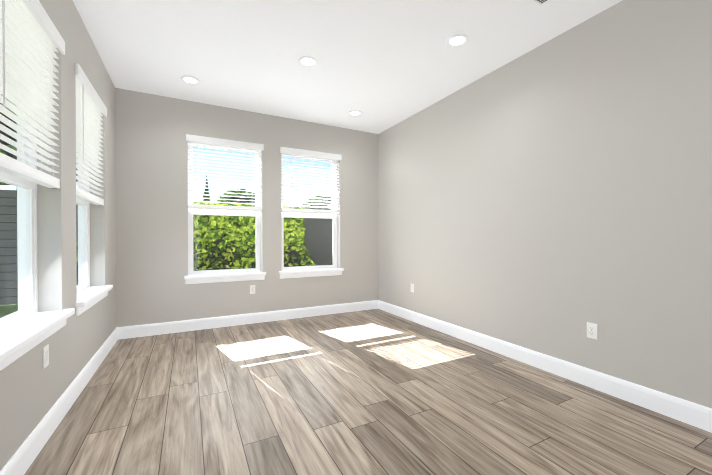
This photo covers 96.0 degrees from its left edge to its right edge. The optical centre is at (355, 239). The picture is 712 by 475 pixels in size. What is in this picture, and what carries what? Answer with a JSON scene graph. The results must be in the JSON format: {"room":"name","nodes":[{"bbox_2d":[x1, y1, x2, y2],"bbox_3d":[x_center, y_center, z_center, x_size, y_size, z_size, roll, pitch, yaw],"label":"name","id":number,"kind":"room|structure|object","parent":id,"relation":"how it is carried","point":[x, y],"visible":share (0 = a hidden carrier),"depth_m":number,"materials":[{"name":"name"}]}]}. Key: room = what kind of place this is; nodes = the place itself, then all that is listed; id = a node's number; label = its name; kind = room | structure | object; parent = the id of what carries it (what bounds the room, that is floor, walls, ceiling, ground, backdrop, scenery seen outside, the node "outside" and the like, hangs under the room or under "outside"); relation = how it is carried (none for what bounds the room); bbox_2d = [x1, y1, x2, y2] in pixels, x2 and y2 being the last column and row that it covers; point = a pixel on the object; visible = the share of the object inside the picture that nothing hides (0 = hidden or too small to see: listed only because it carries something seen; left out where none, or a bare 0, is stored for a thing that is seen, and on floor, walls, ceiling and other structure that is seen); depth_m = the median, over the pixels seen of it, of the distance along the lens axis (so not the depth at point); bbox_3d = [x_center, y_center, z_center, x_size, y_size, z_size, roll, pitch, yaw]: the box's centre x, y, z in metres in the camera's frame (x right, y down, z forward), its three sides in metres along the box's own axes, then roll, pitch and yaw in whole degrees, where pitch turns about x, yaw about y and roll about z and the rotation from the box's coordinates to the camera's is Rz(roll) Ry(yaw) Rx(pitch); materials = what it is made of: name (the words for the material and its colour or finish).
{"room":"empty living room","nodes":[
{"label":"empty living room","id":0,"kind":"room"},
{"bbox_2d":[0,0,115,470],"bbox_3d":[-1.124,-0.271,0.390,0.200,2.800,7.460,0,0,-28],"label":"wall","id":1,"kind":"structure","parent":0,"point":[32,390],"depth_m":2.11,"materials":[{"name":"grey paint"}]},
{"bbox_2d":[0,103,37,330],"bbox_3d":[-1.801,-0.393,1.573,0.090,1.734,0.885,0,0,-28],"label":"window","id":2,"kind":"structure","parent":1,"relation":"in","point":[27,249],"depth_m":1.93,"materials":[{"name":"white plastic"}]},
{"bbox_2d":[0,0,64,188],"bbox_3d":[-1.685,-0.792,1.632,0.077,0.945,0.917,0,0,-28],"label":"window blind","id":3,"kind":"object","parent":1,"relation":"attached to","point":[29,34],"visible":1,"depth_m":1.67,"materials":[{"name":"white plastic"}]},
{"bbox_2d":[0,308,74,370],"bbox_3d":[-1.693,0.499,1.635,0.168,0.102,0.965,0,0,-28],"label":"sill","id":4,"kind":"structure","parent":1,"relation":"attached to","point":[20,338],"depth_m":1.60,"materials":[{"name":"white wood"}]},
{"bbox_2d":[43,344,48,368],"bbox_3d":[-1.743,0.655,1.804,0.009,0.115,0.070,0,0,-28],"label":"electrical outlet","id":5,"kind":"object","parent":1,"relation":"attached to","point":[45,356],"visible":1,"depth_m":1.80,"materials":[{"name":"white plastic"}]},
{"bbox_2d":[0,327,117,474],"bbox_3d":[-1.029,1.061,0.449,0.016,0.135,7.060,0,0,-28],"label":"baseboard","id":6,"kind":"structure","parent":1,"relation":"attached to","point":[22,459],"depth_m":1.87,"materials":[{"name":"white wood"}]},
{"bbox_2d":[76,154,89,292],"bbox_3d":[-2.353,-0.399,2.627,0.090,1.734,0.885,0,0,-28],"label":"window","id":7,"kind":"structure","parent":1,"relation":"in","point":[83,247],"depth_m":2.98,"materials":[{"name":"white plastic"}]},
{"bbox_2d":[75,62,106,205],"bbox_3d":[-2.237,-0.798,2.686,0.077,0.945,0.917,0,0,-28],"label":"window blind","id":8,"kind":"object","parent":1,"relation":"attached to","point":[90,105],"visible":0.73,"depth_m":2.65,"materials":[{"name":"white plastic"}]},
{"bbox_2d":[75,285,112,315],"bbox_3d":[-2.245,0.492,2.690,0.168,0.102,0.965,0,0,-28],"label":"sill","id":9,"kind":"structure","parent":1,"relation":"attached to","point":[89,297],"depth_m":2.60,"materials":[{"name":"white wood"}]},
{"bbox_2d":[115,88,377,326],"bbox_3d":[-1.204,-0.296,4.446,3.420,2.800,0.200,0,0,-28],"label":"wall","id":10,"kind":"structure","parent":0,"point":[151,150],"depth_m":3.98,"materials":[{"name":"grey paint"}]},
{"bbox_2d":[188,143,260,274],"bbox_3d":[-1.722,-0.409,4.231,0.886,1.734,0.090,0,0,-28],"label":"window","id":11,"kind":"structure","parent":10,"relation":"in","point":[227,213],"depth_m":4.20,"materials":[{"name":"white plastic"}]},
{"bbox_2d":[186,134,263,211],"bbox_3d":[-1.661,-0.829,4.112,0.918,0.900,0.077,0,0,-28],"label":"window blind","id":12,"kind":"object","parent":11,"relation":"attached to","point":[202,140],"visible":0.92,"depth_m":4.09,"materials":[{"name":"white plastic"}]},
{"bbox_2d":[184,271,265,283],"bbox_3d":[-1.665,0.483,4.129,0.966,0.102,0.168,0,0,-28],"label":"sill","id":13,"kind":"structure","parent":10,"relation":"attached to","point":[217,277],"depth_m":4.06,"materials":[{"name":"white wood"}]},
{"bbox_2d":[117,300,377,339],"bbox_3d":[-1.154,1.037,4.358,3.420,0.135,0.016,0,0,-28],"label":"baseboard","id":14,"kind":"structure","parent":10,"relation":"attached to","point":[127,332],"depth_m":4.14,"materials":[{"name":"white wood"}]},
{"bbox_2d":[250,285,254,293],"bbox_3d":[-1.370,0.655,4.247,0.070,0.115,0.009,0,0,-28],"label":"electrical outlet","id":15,"kind":"object","parent":10,"relation":"attached to","point":[252,289],"visible":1,"depth_m":4.24,"materials":[{"name":"white plastic"}]},
{"bbox_2d":[281,154,336,269],"bbox_3d":[-0.705,-0.412,4.764,0.890,1.734,0.090,0,0,-28],"label":"window","id":16,"kind":"structure","parent":10,"relation":"in","point":[333,217],"depth_m":4.78,"materials":[{"name":"white plastic"}]},
{"bbox_2d":[280,147,341,214],"bbox_3d":[-0.644,-0.833,4.645,0.922,0.900,0.077,0,0,-28],"label":"window blind","id":17,"kind":"object","parent":16,"relation":"attached to","point":[307,153],"visible":0.98,"depth_m":4.63,"materials":[{"name":"white plastic"}]},
{"bbox_2d":[279,268,343,278],"bbox_3d":[-0.648,0.480,4.661,0.970,0.102,0.168,0,0,-28],"label":"sill","id":18,"kind":"structure","parent":10,"relation":"attached to","point":[309,273],"depth_m":4.60,"materials":[{"name":"white wood"}]},
{"bbox_2d":[73,0,621,133],"bbox_3d":[0.479,-1.777,1.220,3.820,0.200,7.460,0,0,-28],"label":"ceiling","id":19,"kind":"structure","parent":0,"point":[382,65],"depth_m":2.81,"materials":[{"name":"paint"}]},
{"bbox_2d":[181,75,199,83],"bbox_3d":[-1.743,-1.685,3.376,0.177,0.009,0.177,0,0,-28],"label":"recessed light","id":20,"kind":"object","parent":19,"relation":"in","point":[190,79],"visible":0.98,"depth_m":3.37,"materials":[{"name":"white"}]},
{"bbox_2d":[298,56,316,66],"bbox_3d":[-0.453,-1.683,3.024,0.177,0.009,0.177,0,0,-28],"label":"recessed light","id":21,"kind":"object","parent":19,"relation":"in","point":[308,61],"visible":1,"depth_m":3.02,"materials":[{"name":"white"}]},
{"bbox_2d":[349,110,361,115],"bbox_3d":[-0.011,-1.691,4.271,0.177,0.009,0.177,0,0,-28],"label":"recessed light","id":22,"kind":"object","parent":19,"relation":"in","point":[354,112],"visible":1,"depth_m":4.25,"materials":[{"name":"white"}]},
{"bbox_2d":[446,34,467,46],"bbox_3d":[0.855,-1.681,2.704,0.177,0.009,0.177,0,0,-28],"label":"recessed light","id":23,"kind":"object","parent":19,"relation":"in","point":[456,40],"visible":1,"depth_m":2.70,"materials":[{"name":"white"}]},
{"bbox_2d":[526,0,551,7],"bbox_3d":[1.347,-1.676,1.898,0.365,0.009,0.755,0,0,-28],"label":"ceiling vent","id":24,"kind":"object","parent":19,"relation":"in","point":[540,3],"visible":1,"depth_m":2.26,"materials":[{"name":"white metal"}]},
{"bbox_2d":[24,309,711,474],"bbox_3d":[0.479,1.223,1.239,3.820,0.200,7.460,0,0,-28],"label":"floor","id":25,"kind":"structure","parent":0,"point":[373,392],"depth_m":2.06,"materials":[{"name":"brown wood"}]},
{"bbox_2d":[378,0,711,408],"bbox_3d":[2.083,-0.282,2.069,0.200,2.800,7.460,0,0,-28],"label":"wall","id":26,"kind":"structure","parent":0,"point":[552,197],"depth_m":2.50,"materials":[{"name":"grey paint"}]},
{"bbox_2d":[378,300,711,432],"bbox_3d":[1.987,1.051,2.027,0.016,0.135,7.060,0,0,-28],"label":"baseboard","id":27,"kind":"structure","parent":26,"relation":"attached to","point":[688,412],"depth_m":2.47,"materials":[{"name":"white wood"}]},
{"bbox_2d":[587,322,596,339],"bbox_3d":[1.783,0.686,2.422,0.009,0.115,0.070,0,0,-28],"label":"electrical outlet","id":28,"kind":"object","parent":26,"relation":"attached to","point":[592,330],"visible":1,"depth_m":2.42,"materials":[{"name":"white plastic"}]},
{"label":"outside","id":29,"kind":"structure","parent":0,"visible":0},
{"bbox_2d":[0,304,16,317],"bbox_3d":[-3.026,1.272,9.642,85.000,0.100,100.000,0,0,-28],"label":"lawn","id":30,"kind":"structure","parent":29,"point":[8,308],"depth_m":5.75,"materials":[{"name":"green plant"}]},
{"bbox_2d":[0,190,77,304],"bbox_3d":[-11.002,0.157,3.902,13.550,2.200,0.118,0,0,-28],"label":"fence","id":31,"kind":"object","parent":30,"relation":"on","point":[5,292],"depth_m":6.12,"materials":[{"name":"black"}]},
{"bbox_2d":[0,95,77,310],"bbox_3d":[-4.858,-1.043,4.673,2.822,4.591,2.822,0,0,-28],"label":"tree","id":32,"kind":"object","parent":30,"relation":"on","point":[7,144],"depth_m":4.01,"materials":[{"name":"green plant"}]},
{"bbox_2d":[76,202,316,284],"bbox_3d":[-2.223,0.384,4.666,3.510,1.964,0.740,0,0,-28],"label":"hedge","id":33,"kind":"object","parent":30,"relation":"on","point":[224,225],"depth_m":4.88,"materials":[{"name":"green plant"}]},
{"bbox_2d":[203,175,209,200],"bbox_3d":[-5.891,-0.712,12.684,1.308,3.830,1.369,0,0,-28],"label":"tree","id":34,"kind":"object","parent":30,"relation":"on","point":[206,186],"depth_m":12.58,"materials":[{"name":"green plant"}]},
{"bbox_2d":[217,188,254,204],"bbox_3d":[-4.764,-0.460,13.174,2.221,3.318,2.162,0,0,-28],"label":"tree","id":35,"kind":"object","parent":30,"relation":"on","point":[233,201],"depth_m":12.62,"materials":[{"name":"green plant"}]},
{"bbox_2d":[302,194,331,208],"bbox_3d":[-1.439,-0.349,13.246,2.172,3.098,2.234,0,0,-28],"label":"tree","id":36,"kind":"object","parent":30,"relation":"on","point":[318,202],"depth_m":12.61,"materials":[{"name":"green plant"}]},
{"bbox_2d":[303,207,331,265],"bbox_3d":[4.064,0.314,8.446,11.540,1.830,0.118,0,0,-28],"label":"fence","id":37,"kind":"object","parent":30,"relation":"on","point":[321,260],"depth_m":5.90,"materials":[{"name":"black"}]}
]}

